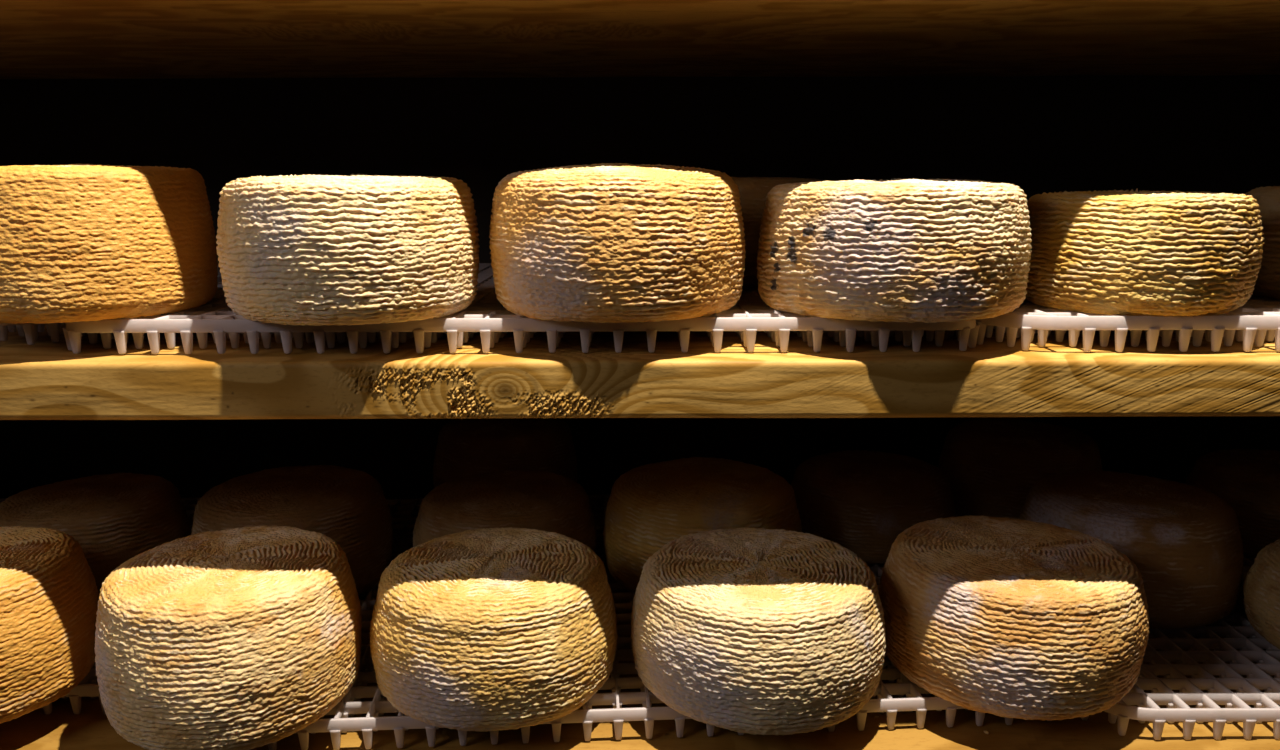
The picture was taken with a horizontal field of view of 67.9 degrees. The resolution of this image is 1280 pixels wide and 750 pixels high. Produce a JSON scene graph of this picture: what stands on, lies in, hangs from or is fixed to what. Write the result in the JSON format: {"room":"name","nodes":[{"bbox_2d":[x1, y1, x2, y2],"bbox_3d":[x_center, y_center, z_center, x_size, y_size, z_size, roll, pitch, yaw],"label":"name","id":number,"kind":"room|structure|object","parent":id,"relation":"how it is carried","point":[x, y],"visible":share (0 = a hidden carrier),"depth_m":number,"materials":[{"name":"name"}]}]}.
{"room":"cheese aging cellar","nodes":[
{"label":"cheese aging cellar","id":0,"kind":"room"},
{"bbox_2d":[0,75,1279,498],"bbox_3d":[-0.001,-0.240,1.339,2.500,2.600,0.120,0,11,0],"label":"wall","id":1,"kind":"structure","parent":0,"point":[1220,133],"depth_m":1.27,"materials":[{"name":"paint"}]},
{"bbox_3d":[-1.190,-0.160,0.946,0.120,2.600,0.680,0,11,0],"label":"wall","id":2,"kind":"structure","parent":0,"visible":0},
{"bbox_2d":[0,0,1279,78],"bbox_3d":[-0.001,-0.354,0.944,2.260,0.045,0.600,0,11,0],"label":"shelf board","id":3,"kind":"object","parent":2,"relation":"attached to","point":[40,39],"visible":1,"depth_m":0.92,"materials":[{"name":"brown wood"}]},
{"bbox_2d":[0,323,1279,419],"bbox_3d":[0.000,-0.046,0.985,2.260,0.045,0.602,0,11,0],"label":"shelf board","id":4,"kind":"object","parent":2,"relation":"attached to","point":[43,380],"visible":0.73,"depth_m":0.69,"materials":[{"name":"brown wood"}]},
{"bbox_2d":[0,264,221,344],"bbox_3d":[-0.738,-0.084,1.002,0.534,0.026,0.506,0,11,0],"label":"mat","id":5,"kind":"object","parent":4,"relation":"on","point":[30,331],"visible":0.05,"depth_m":0.78,"materials":[{"name":"white plastic"}]},
{"bbox_2d":[62,263,979,353],"bbox_3d":[-0.091,-0.082,0.986,0.709,0.026,0.556,0,11,0],"label":"mat","id":6,"kind":"object","parent":4,"relation":"on","point":[750,314],"visible":0.45,"depth_m":0.71,"materials":[{"name":"white plastic"}]},
{"bbox_2d":[0,164,217,323],"bbox_3d":[-0.451,-0.110,0.762,0.202,0.116,0.201,0,11,0],"label":"cheese","id":7,"kind":"object","parent":6,"relation":"on","point":[79,242],"visible":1,"depth_m":0.69,"materials":[{"name":"food"}]},
{"bbox_2d":[216,173,479,325],"bbox_3d":[-0.225,-0.103,0.745,0.196,0.108,0.196,0,11,0],"label":"cheese","id":8,"kind":"object","parent":6,"relation":"on","point":[354,249],"visible":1,"depth_m":0.66,"materials":[{"name":"beige food"}]},
{"bbox_2d":[489,163,745,322],"bbox_3d":[-0.018,-0.111,0.759,0.204,0.115,0.203,0,11,0],"label":"cheese","id":9,"kind":"object","parent":6,"relation":"on","point":[602,242],"visible":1,"depth_m":0.68,"materials":[{"name":"beige food"}]},
{"bbox_2d":[731,176,823,289],"bbox_3d":[0.099,-0.150,0.980,0.200,0.108,0.201,6,12,27],"label":"cheese","id":10,"kind":"object","parent":6,"relation":"on","point":[753,191],"visible":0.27,"depth_m":0.88,"materials":[{"name":"brown food"}]},
{"bbox_2d":[757,178,1031,322],"bbox_3d":[0.200,-0.105,0.760,0.211,0.103,0.210,0,11,0],"label":"cheese","id":11,"kind":"object","parent":6,"relation":"on","point":[909,250],"visible":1,"depth_m":0.67,"materials":[{"name":"beige food"}]},
{"bbox_2d":[956,295,1279,351],"bbox_3d":[0.601,-0.082,0.973,0.683,0.027,0.537,0,11,0],"label":"mat","id":12,"kind":"object","parent":4,"relation":"on","point":[1258,317],"visible":0.29,"depth_m":0.71,"materials":[{"name":"white plastic"}]},
{"bbox_2d":[1025,188,1263,315],"bbox_3d":[0.401,-0.103,0.771,0.177,0.094,0.175,0,11,0],"label":"cheese","id":13,"kind":"object","parent":12,"relation":"on","point":[1120,252],"visible":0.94,"depth_m":0.70,"materials":[{"name":"beige food"}]},
{"bbox_2d":[1245,186,1279,299],"bbox_3d":[0.628,-0.118,0.828,0.202,0.099,0.200,0,11,0],"label":"cheese","id":14,"kind":"object","parent":12,"relation":"on","point":[1267,285],"visible":0.38,"depth_m":0.81,"materials":[{"name":"brown food"}]},
{"bbox_2d":[0,592,1279,749],"bbox_3d":[0.001,0.262,1.029,2.260,0.045,0.630,0,11,0],"label":"shelf board","id":15,"kind":"object","parent":2,"relation":"attached to","point":[61,729],"visible":0.1,"depth_m":0.77,"materials":[{"name":"brown wood"}]},
{"bbox_2d":[0,498,200,713],"bbox_3d":[-0.682,0.226,1.038,0.624,0.026,0.498,0,11,0],"label":"mat","id":16,"kind":"object","parent":15,"relation":"on","point":[89,686],"visible":0.02,"depth_m":0.80,"materials":[{"name":"white plastic"}]},
{"bbox_2d":[0,526,98,723],"bbox_3d":[-0.551,0.201,0.774,0.194,0.122,0.192,0,11,0],"label":"cheese","id":17,"kind":"object","parent":16,"relation":"on","point":[49,597],"visible":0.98,"depth_m":0.75,"materials":[{"name":"food"}]},
{"bbox_2d":[0,473,191,596],"bbox_3d":[-0.561,0.169,0.971,0.184,0.110,0.185,0,11,0],"label":"cheese","id":18,"kind":"object","parent":16,"relation":"on","point":[115,518],"visible":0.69,"depth_m":0.93,"materials":[{"name":"brown food"}]},
{"bbox_2d":[268,494,1051,749],"bbox_3d":[-0.009,0.226,1.024,0.698,0.026,0.548,-1,11,-3],"label":"mat","id":19,"kind":"object","parent":15,"relation":"on","point":[404,512],"visible":0.12,"depth_m":0.77,"materials":[{"name":"white plastic"}]},
{"bbox_2d":[94,526,361,749],"bbox_3d":[-0.326,0.202,0.761,0.198,0.123,0.198,0,11,0],"label":"cheese","id":20,"kind":"object","parent":19,"relation":"on","point":[244,638],"visible":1,"depth_m":0.69,"materials":[{"name":"beige food"}]},
{"bbox_2d":[191,465,393,594],"bbox_3d":[-0.360,0.164,0.992,0.199,0.111,0.200,-2,11,-11],"label":"cheese","id":21,"kind":"object","parent":19,"relation":"on","point":[349,506],"visible":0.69,"depth_m":0.95,"materials":[{"name":"brown food"}]},
{"bbox_2d":[369,527,617,731],"bbox_3d":[-0.121,0.201,0.796,0.204,0.110,0.205,0,11,0],"label":"cheese","id":22,"kind":"object","parent":19,"relation":"on","point":[488,629],"visible":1,"depth_m":0.72,"materials":[{"name":"cheese"}]},
{"bbox_2d":[413,470,596,551],"bbox_3d":[-0.142,0.165,1.007,0.193,0.101,0.193,2,11,10],"label":"cheese","id":23,"kind":"object","parent":19,"relation":"on","point":[539,500],"visible":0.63,"depth_m":0.96,"materials":[{"name":"brown food"}]},
{"bbox_2d":[602,457,801,592],"bbox_3d":[0.065,0.159,1.009,0.210,0.110,0.209,0,11,0],"label":"cheese","id":24,"kind":"object","parent":19,"relation":"on","point":[653,505],"visible":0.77,"depth_m":0.95,"materials":[{"name":"brown food"}]},
{"bbox_2d":[630,527,885,734],"bbox_3d":[0.097,0.204,0.794,0.210,0.105,0.210,0,11,0],"label":"cheese","id":25,"kind":"object","parent":19,"relation":"on","point":[754,631],"visible":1,"depth_m":0.72,"materials":[{"name":"beige food"}]},
{"bbox_2d":[791,450,955,563],"bbox_3d":[0.267,0.148,1.109,0.191,0.093,0.191,1,11,4],"label":"cheese","id":26,"kind":"object","parent":19,"relation":"on","point":[860,501],"visible":0.77,"depth_m":1.04,"materials":[{"name":"brown food"}]},
{"bbox_2d":[878,515,1149,720],"bbox_3d":[0.315,0.198,0.814,0.216,0.108,0.214,0,11,0],"label":"cheese","id":27,"kind":"object","parent":19,"relation":"on","point":[998,616],"visible":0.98,"depth_m":0.74,"materials":[{"name":"beige food"}]},
{"bbox_2d":[1081,555,1279,739],"bbox_3d":[0.676,0.224,1.026,0.633,0.026,0.558,0,11,0],"label":"mat","id":28,"kind":"object","parent":15,"relation":"on","point":[1266,704],"visible":0.2,"depth_m":0.80,"materials":[{"name":"white plastic"}]},
{"bbox_2d":[938,418,1102,518],"bbox_3d":[0.462,0.124,1.160,0.192,0.120,0.189,-9,14,-39],"label":"cheese","id":29,"kind":"object","parent":28,"relation":"on","point":[991,466],"visible":0.66,"depth_m":1.10,"materials":[{"name":"brown food"}]},
{"bbox_2d":[1018,470,1243,629],"bbox_3d":[0.490,0.168,0.960,0.205,0.110,0.206,5,12,23],"label":"cheese","id":30,"kind":"object","parent":28,"relation":"on","point":[1184,541],"visible":0.74,"depth_m":0.88,"materials":[{"name":"brown food"}]},
{"bbox_2d":[1185,449,1279,557],"bbox_3d":[0.733,0.146,1.099,0.180,0.098,0.182,-2,11,-9],"label":"cheese","id":31,"kind":"object","parent":28,"relation":"on","point":[1248,480],"visible":0.76,"depth_m":1.05,"materials":[{"name":"brown food"}]},
{"bbox_2d":[1242,539,1279,649],"bbox_3d":[0.649,0.204,0.844,0.193,0.082,0.198,0,11,0],"label":"cheese","id":32,"kind":"object","parent":28,"relation":"on","point":[1261,582],"visible":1,"depth_m":0.85,"materials":[{"name":"brown food"}]}
]}

